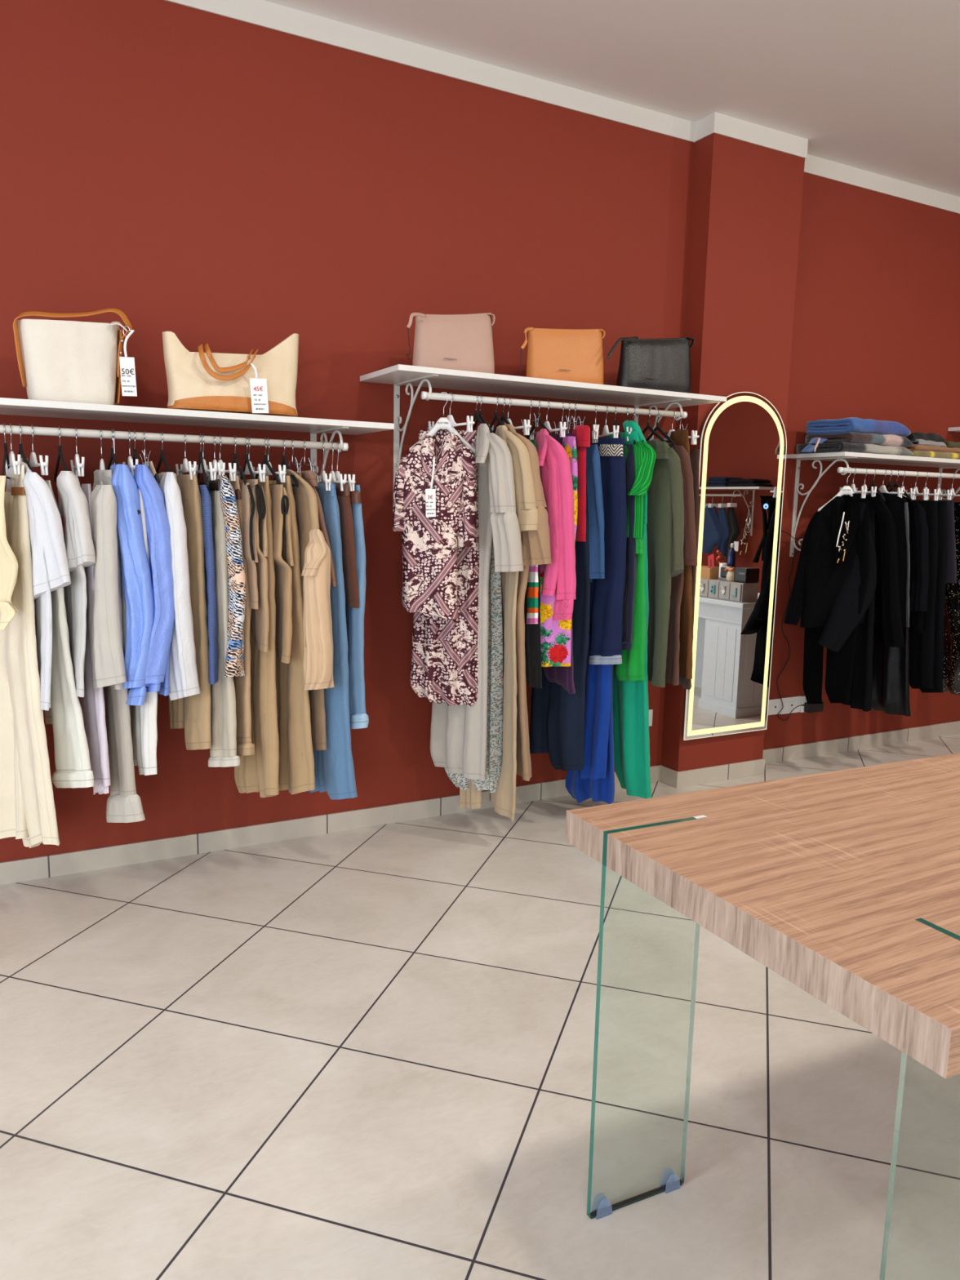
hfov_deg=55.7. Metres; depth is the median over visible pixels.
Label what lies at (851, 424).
scarf
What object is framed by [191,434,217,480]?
hanger
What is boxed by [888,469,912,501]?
hanger
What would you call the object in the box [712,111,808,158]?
trim
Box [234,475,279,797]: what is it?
trousers
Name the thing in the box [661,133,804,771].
pillar
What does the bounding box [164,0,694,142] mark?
trim
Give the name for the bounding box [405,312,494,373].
handbag
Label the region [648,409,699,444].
hanger
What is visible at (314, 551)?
dress
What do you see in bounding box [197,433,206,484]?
hanger
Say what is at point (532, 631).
skirt
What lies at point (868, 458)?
wall shelf
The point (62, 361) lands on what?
bag
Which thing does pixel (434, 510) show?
blouse
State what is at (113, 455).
hanger
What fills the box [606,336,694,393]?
handbag
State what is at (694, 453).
trousers
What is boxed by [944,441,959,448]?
sweater
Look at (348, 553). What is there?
shorts
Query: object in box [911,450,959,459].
scarf
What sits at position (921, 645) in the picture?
trousers
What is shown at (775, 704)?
wall socket
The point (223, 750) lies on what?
trousers
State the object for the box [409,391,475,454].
hanger
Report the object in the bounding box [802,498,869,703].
trousers
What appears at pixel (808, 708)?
power adapter
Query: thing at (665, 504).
dress
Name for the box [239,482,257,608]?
vest
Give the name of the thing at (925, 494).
hanger
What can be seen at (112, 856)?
baseboard
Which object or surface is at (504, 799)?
dress
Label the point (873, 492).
hanger
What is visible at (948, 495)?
hanger
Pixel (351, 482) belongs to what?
hanger
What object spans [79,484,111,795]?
jeans
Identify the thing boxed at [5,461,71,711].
t-shirt
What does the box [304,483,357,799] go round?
trousers
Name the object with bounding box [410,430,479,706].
skirt
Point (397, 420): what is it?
bracket
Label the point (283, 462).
hanger
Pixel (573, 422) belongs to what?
hanger
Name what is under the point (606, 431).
hanger
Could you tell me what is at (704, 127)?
trim
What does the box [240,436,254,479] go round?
hanger
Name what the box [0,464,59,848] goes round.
trousers
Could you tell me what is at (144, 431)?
hanger
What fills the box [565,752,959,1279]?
table
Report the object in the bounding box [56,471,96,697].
t-shirt
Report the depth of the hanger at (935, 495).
4.57 m
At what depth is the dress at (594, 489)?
3.58 m
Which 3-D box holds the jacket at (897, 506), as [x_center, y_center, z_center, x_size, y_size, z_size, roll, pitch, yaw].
[2.034,-0.406,4.575,0.149,0.661,0.308,-3,10,-28]
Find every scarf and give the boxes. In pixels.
[795,441,914,456]
[800,417,911,452]
[804,432,912,446]
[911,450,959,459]
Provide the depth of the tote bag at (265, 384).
3.00 m
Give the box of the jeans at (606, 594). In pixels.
[588,437,626,664]
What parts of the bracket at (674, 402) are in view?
wall plate, arm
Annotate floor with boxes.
[0,733,959,1279]
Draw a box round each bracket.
[310,426,349,480]
[392,373,439,508]
[633,398,691,434]
[789,457,857,556]
[937,466,959,499]
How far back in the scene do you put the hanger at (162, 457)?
2.92 m
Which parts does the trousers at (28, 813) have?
leg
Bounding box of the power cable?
[776,530,800,720]
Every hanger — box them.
[1,422,9,479]
[4,423,20,475]
[15,423,32,471]
[20,424,48,475]
[53,426,67,481]
[70,426,84,477]
[98,428,105,484]
[106,429,118,470]
[112,429,115,463]
[122,430,137,476]
[130,430,139,472]
[139,431,151,466]
[155,431,171,473]
[175,432,196,479]
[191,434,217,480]
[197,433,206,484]
[205,434,225,476]
[207,435,235,480]
[226,435,246,485]
[235,436,266,481]
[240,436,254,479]
[253,437,285,482]
[255,437,280,484]
[273,438,298,487]
[285,439,302,472]
[293,439,315,471]
[315,440,331,490]
[319,440,346,490]
[334,441,355,491]
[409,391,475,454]
[426,392,475,432]
[472,395,493,432]
[473,394,483,423]
[488,396,531,435]
[489,395,504,428]
[493,396,518,433]
[520,398,540,431]
[525,399,552,439]
[528,400,566,439]
[553,401,572,434]
[559,401,577,429]
[565,402,585,433]
[591,404,599,443]
[596,404,618,442]
[611,405,621,438]
[626,406,632,440]
[642,408,665,441]
[645,408,675,446]
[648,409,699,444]
[680,413,688,430]
[817,466,854,511]
[839,466,866,497]
[854,467,876,497]
[866,467,884,502]
[866,468,904,497]
[885,469,897,494]
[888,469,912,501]
[890,469,915,499]
[902,470,928,500]
[914,471,939,500]
[927,471,952,499]
[937,472,959,499]
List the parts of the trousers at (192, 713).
leg, leg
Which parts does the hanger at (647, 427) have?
frame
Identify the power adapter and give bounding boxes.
[801,702,823,713]
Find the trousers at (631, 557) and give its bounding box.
[622,444,636,649]
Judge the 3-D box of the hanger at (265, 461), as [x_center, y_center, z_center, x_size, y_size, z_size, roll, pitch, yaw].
[-0.729,-0.605,3.088,0.009,0.165,0.386,-3,10,-27]
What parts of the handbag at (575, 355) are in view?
zip pull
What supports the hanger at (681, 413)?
hanging from the rail at (424, 395)
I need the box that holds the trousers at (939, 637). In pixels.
[920,501,947,693]
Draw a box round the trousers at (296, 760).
[268,475,315,794]
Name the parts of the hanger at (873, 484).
frame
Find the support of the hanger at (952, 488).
hanging from the rail at (840, 469)
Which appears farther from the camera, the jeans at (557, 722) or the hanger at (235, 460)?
the jeans at (557, 722)
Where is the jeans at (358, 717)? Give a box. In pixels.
[345,484,368,728]
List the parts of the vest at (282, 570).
armhole trim, panel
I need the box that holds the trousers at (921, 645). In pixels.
[909,501,937,688]
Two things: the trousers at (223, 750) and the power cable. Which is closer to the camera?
the trousers at (223, 750)
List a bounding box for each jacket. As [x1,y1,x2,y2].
[841,493,905,647]
[867,493,910,627]
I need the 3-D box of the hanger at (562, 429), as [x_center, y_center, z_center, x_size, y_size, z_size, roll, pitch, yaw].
[0.264,-0.870,3.586,0.024,0.152,0.356,-2,9,-20]
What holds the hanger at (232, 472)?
hanging from the rail at (46, 431)
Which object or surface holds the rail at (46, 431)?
attached to the bracket at (313, 434)
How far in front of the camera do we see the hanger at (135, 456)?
2.88 m
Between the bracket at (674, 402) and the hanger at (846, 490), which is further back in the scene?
the hanger at (846, 490)
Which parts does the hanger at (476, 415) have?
frame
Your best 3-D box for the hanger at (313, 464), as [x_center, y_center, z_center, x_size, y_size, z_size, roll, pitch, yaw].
[-0.608,-0.635,3.149,0.026,0.118,0.300,-2,9,-21]
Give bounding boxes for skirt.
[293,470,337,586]
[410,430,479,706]
[524,564,542,688]
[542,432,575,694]
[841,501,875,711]
[871,498,911,716]
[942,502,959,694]
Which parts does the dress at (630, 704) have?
skirt panel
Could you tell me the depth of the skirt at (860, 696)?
4.51 m
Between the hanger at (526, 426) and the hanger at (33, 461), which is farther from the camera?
the hanger at (526, 426)
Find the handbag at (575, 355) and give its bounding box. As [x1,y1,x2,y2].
[520,327,604,384]
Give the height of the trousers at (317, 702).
0.992 m
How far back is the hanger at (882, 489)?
4.53 m
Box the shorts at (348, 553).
[333,482,359,608]
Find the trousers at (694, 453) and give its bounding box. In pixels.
[679,448,699,689]
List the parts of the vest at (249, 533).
armhole trim, panel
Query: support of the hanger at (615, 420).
hanging from the rail at (424, 395)
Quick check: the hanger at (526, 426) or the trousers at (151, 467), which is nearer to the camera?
the trousers at (151, 467)
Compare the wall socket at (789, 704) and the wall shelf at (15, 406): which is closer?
the wall shelf at (15, 406)
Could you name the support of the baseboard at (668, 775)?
attached to the wall
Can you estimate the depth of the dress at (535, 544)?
3.45 m
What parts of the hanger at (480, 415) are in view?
frame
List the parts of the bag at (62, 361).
panel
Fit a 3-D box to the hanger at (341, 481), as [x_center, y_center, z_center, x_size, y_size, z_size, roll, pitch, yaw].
[-0.521,-0.613,3.200,0.024,0.174,0.356,-2,9,-23]
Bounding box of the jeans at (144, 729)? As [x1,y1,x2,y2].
[128,488,157,775]
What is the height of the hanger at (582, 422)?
0.118 m
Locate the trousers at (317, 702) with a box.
[292,471,326,750]
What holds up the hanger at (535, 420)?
hanging from the rail at (424, 395)
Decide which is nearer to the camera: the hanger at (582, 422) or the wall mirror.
the hanger at (582, 422)
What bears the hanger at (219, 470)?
hanging from the rail at (46, 431)
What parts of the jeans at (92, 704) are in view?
leg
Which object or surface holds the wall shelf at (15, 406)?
attached to the wall
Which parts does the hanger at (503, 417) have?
frame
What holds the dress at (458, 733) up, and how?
hanging from the hanger at (476, 415)
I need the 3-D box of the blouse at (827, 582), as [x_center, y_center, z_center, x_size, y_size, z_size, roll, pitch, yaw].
[1.710,-0.327,4.414,0.398,0.740,0.279,-3,10,-28]
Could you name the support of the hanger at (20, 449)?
hanging from the rail at (46, 431)
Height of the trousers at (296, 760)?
1.147 m
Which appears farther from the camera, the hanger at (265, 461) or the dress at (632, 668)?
the dress at (632, 668)
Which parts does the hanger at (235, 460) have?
frame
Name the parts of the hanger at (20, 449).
frame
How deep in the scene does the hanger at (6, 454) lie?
2.69 m
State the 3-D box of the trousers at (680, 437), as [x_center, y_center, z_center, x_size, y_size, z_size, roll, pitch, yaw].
[0.877,-0.362,3.945,0.217,1.064,0.242,-3,10,-28]
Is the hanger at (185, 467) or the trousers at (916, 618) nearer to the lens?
the hanger at (185, 467)
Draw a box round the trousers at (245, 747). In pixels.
[229,475,254,755]
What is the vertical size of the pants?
0.960 m
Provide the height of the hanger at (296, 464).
0.118 m
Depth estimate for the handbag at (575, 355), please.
3.60 m
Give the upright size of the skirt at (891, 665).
1.110 m
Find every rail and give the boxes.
[0,424,348,450]
[420,391,687,418]
[836,466,959,478]
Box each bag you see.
[13,308,137,404]
[162,331,298,417]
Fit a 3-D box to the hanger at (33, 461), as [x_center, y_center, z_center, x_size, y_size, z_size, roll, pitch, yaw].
[-1.355,-0.575,2.752,0.024,0.152,0.356,-5,11,-36]
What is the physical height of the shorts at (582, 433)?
0.449 m
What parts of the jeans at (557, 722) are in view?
leg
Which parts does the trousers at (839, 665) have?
leg, leg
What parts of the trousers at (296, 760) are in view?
leg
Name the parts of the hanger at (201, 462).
frame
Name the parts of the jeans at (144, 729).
leg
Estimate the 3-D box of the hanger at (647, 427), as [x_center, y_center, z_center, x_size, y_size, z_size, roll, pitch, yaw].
[0.707,-0.892,3.824,0.010,0.166,0.386,-1,9,-13]
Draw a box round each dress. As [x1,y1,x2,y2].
[277,469,334,690]
[430,423,524,781]
[444,539,503,792]
[458,425,537,821]
[501,424,551,781]
[525,440,538,623]
[540,435,577,666]
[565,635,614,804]
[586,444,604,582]
[606,420,651,798]
[614,441,656,680]
[646,440,684,687]
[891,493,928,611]
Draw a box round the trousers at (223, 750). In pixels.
[208,479,239,767]
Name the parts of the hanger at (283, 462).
frame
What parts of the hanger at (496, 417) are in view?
frame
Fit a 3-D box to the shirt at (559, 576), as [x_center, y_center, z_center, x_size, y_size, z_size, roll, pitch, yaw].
[0.241,-0.450,3.548,0.181,0.734,0.364,-3,10,-28]
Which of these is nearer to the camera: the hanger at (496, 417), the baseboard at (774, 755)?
the hanger at (496, 417)
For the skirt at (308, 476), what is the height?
0.393 m
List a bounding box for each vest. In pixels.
[198,484,217,684]
[239,479,269,652]
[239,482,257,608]
[269,484,293,663]
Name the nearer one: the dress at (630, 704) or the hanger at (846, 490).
the dress at (630, 704)
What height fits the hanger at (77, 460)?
0.152 m
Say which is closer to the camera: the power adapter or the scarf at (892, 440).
the scarf at (892, 440)
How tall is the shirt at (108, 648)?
0.681 m
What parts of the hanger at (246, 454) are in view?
frame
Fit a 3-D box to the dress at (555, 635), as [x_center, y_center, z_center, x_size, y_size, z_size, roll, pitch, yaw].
[0.269,-0.348,3.606,0.133,0.902,0.266,-2,9,-23]
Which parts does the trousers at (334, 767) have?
leg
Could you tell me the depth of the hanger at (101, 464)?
2.83 m
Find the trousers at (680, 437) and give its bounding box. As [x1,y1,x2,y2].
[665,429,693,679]
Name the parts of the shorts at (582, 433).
short leg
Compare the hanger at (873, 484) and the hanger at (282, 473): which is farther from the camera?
the hanger at (873, 484)
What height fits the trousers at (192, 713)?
0.913 m
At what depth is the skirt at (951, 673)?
4.95 m
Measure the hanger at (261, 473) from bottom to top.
0.152 m
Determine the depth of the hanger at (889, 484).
4.56 m
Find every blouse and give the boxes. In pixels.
[158,471,200,700]
[204,474,245,676]
[392,432,478,620]
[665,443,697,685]
[783,496,876,652]
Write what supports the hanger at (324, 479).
hanging from the rail at (46, 431)
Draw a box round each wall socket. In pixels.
[648,709,653,726]
[768,698,782,715]
[780,695,801,714]
[800,695,806,712]
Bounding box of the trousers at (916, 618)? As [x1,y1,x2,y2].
[908,501,926,633]
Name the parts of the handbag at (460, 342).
zip cord, zip pull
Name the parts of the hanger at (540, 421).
frame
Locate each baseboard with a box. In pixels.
[0,764,660,885]
[659,764,676,787]
[675,758,764,788]
[762,720,959,764]
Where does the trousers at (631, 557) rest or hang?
hanging from the hanger at (627, 428)
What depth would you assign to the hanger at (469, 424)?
3.34 m
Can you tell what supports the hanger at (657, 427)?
hanging from the rail at (424, 395)
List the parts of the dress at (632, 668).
skirt panel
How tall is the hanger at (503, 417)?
0.166 m
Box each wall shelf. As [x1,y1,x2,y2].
[0,397,394,435]
[360,364,726,408]
[786,451,959,467]
[947,426,959,431]
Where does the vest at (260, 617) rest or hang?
attached to the trousers at (258, 771)
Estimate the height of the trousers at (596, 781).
1.510 m
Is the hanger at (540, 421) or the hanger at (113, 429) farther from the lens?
the hanger at (540, 421)
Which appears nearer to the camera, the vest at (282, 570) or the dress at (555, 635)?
the vest at (282, 570)
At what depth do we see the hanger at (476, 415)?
3.42 m
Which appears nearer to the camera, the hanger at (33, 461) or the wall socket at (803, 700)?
the hanger at (33, 461)
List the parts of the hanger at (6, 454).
frame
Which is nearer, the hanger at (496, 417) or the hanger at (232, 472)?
the hanger at (232, 472)
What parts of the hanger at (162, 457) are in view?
frame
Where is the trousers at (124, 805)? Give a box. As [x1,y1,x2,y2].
[102,551,145,822]
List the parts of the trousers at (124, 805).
leg, leg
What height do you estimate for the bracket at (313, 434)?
0.500 m
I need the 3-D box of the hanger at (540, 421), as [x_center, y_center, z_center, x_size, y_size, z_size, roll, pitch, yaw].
[0.229,-0.861,3.568,0.010,0.166,0.386,-1,9,-13]
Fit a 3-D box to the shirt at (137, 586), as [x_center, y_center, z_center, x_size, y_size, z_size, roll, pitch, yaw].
[-1.119,-0.185,2.895,0.115,0.739,0.384,-3,10,-28]
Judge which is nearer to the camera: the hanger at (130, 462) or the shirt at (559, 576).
the hanger at (130, 462)
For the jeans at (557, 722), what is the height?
1.374 m
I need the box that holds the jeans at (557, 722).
[528,467,591,770]
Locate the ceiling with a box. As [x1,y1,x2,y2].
[263,0,959,196]
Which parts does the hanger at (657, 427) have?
frame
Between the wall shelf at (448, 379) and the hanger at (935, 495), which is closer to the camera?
the wall shelf at (448, 379)
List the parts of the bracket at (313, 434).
wall plate, arm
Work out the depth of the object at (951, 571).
4.64 m
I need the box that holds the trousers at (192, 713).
[168,474,210,750]
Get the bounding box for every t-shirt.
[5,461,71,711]
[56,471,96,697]
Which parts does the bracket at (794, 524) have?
wall plate, arm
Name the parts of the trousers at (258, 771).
leg, leg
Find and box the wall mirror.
[682,391,786,740]
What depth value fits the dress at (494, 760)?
3.67 m
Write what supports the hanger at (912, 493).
hanging from the rail at (840, 469)
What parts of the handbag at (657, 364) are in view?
zip pull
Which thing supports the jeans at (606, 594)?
hanging from the hanger at (606, 431)
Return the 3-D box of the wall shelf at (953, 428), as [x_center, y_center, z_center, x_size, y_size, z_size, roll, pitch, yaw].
[3.349,-1.214,5.354,1.330,0.020,0.359,-3,10,-28]
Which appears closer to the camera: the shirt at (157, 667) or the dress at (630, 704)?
the shirt at (157, 667)
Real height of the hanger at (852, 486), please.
0.152 m
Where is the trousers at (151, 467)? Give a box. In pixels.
[142,461,159,485]
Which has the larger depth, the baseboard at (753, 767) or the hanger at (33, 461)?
the baseboard at (753, 767)
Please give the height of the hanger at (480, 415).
0.166 m
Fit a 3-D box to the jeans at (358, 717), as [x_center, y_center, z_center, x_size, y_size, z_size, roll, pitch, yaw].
[-0.467,-0.112,3.257,0.071,0.877,0.273,-3,9,-24]
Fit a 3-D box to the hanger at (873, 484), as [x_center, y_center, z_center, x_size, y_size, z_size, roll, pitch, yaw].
[1.960,-0.772,4.526,0.010,0.166,0.386,2,9,6]
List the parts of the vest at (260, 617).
armhole trim, panel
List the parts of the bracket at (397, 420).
wall plate, arm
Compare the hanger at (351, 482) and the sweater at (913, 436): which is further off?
the sweater at (913, 436)
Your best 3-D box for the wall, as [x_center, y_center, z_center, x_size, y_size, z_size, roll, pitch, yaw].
[0.204,-0.779,3.988,10.600,3.060,0.120,-3,10,-28]
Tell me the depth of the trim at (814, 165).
4.67 m
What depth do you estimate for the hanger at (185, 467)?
2.94 m
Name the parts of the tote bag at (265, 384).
handle, handle, panel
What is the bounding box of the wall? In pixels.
[0,0,959,862]
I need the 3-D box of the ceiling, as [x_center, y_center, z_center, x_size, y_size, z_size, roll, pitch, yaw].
[1.647,-1.930,1.169,10.600,0.120,5.820,-3,10,-28]
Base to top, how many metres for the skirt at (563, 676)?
1.040 m
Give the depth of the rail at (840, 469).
4.58 m
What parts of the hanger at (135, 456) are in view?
frame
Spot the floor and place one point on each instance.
(366, 1053)
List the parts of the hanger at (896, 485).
frame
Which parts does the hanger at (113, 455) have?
frame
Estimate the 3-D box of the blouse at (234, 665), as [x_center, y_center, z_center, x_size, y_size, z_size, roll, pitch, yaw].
[-0.866,-0.218,3.029,0.078,0.661,0.382,-4,10,-30]
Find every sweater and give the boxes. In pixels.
[904,444,959,453]
[905,431,945,442]
[909,439,946,447]
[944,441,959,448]
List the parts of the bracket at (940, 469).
wall plate, arm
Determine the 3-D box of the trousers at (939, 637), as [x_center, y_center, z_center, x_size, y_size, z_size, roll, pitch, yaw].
[2.373,-0.219,4.819,0.197,1.024,0.404,4,9,15]
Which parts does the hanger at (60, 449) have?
frame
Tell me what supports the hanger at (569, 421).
hanging from the rail at (424, 395)
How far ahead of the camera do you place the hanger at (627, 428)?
3.62 m
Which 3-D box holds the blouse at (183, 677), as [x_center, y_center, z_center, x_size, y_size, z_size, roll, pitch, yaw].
[-1.015,-0.179,2.952,0.103,0.724,0.384,-4,10,-31]
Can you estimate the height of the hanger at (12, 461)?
0.152 m
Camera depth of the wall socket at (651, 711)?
4.44 m
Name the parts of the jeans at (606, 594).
leg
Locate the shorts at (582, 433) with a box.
[572,425,590,541]
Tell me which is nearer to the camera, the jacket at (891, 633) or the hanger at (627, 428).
the hanger at (627, 428)
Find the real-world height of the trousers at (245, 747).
0.954 m
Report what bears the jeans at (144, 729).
hanging from the hanger at (130, 462)
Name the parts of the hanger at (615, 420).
frame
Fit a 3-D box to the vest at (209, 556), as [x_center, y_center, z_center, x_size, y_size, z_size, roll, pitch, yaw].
[-0.915,-0.184,2.997,0.050,0.644,0.320,-3,10,-28]
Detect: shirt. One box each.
[89,469,127,689]
[110,463,154,705]
[133,464,174,695]
[534,428,576,620]
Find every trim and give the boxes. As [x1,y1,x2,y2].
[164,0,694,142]
[693,112,714,142]
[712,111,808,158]
[804,154,959,213]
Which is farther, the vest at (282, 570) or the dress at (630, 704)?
the dress at (630, 704)
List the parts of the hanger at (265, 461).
frame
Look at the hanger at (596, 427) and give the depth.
3.55 m
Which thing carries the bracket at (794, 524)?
attached to the wall
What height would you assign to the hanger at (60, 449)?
0.165 m
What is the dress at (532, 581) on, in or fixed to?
hanging from the hanger at (526, 426)
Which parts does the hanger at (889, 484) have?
frame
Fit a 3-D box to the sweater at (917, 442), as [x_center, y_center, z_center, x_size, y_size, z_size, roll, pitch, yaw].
[2.294,-1.024,4.755,0.216,0.044,0.191,-3,10,-28]
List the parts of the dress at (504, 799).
panel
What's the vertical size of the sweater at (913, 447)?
0.043 m

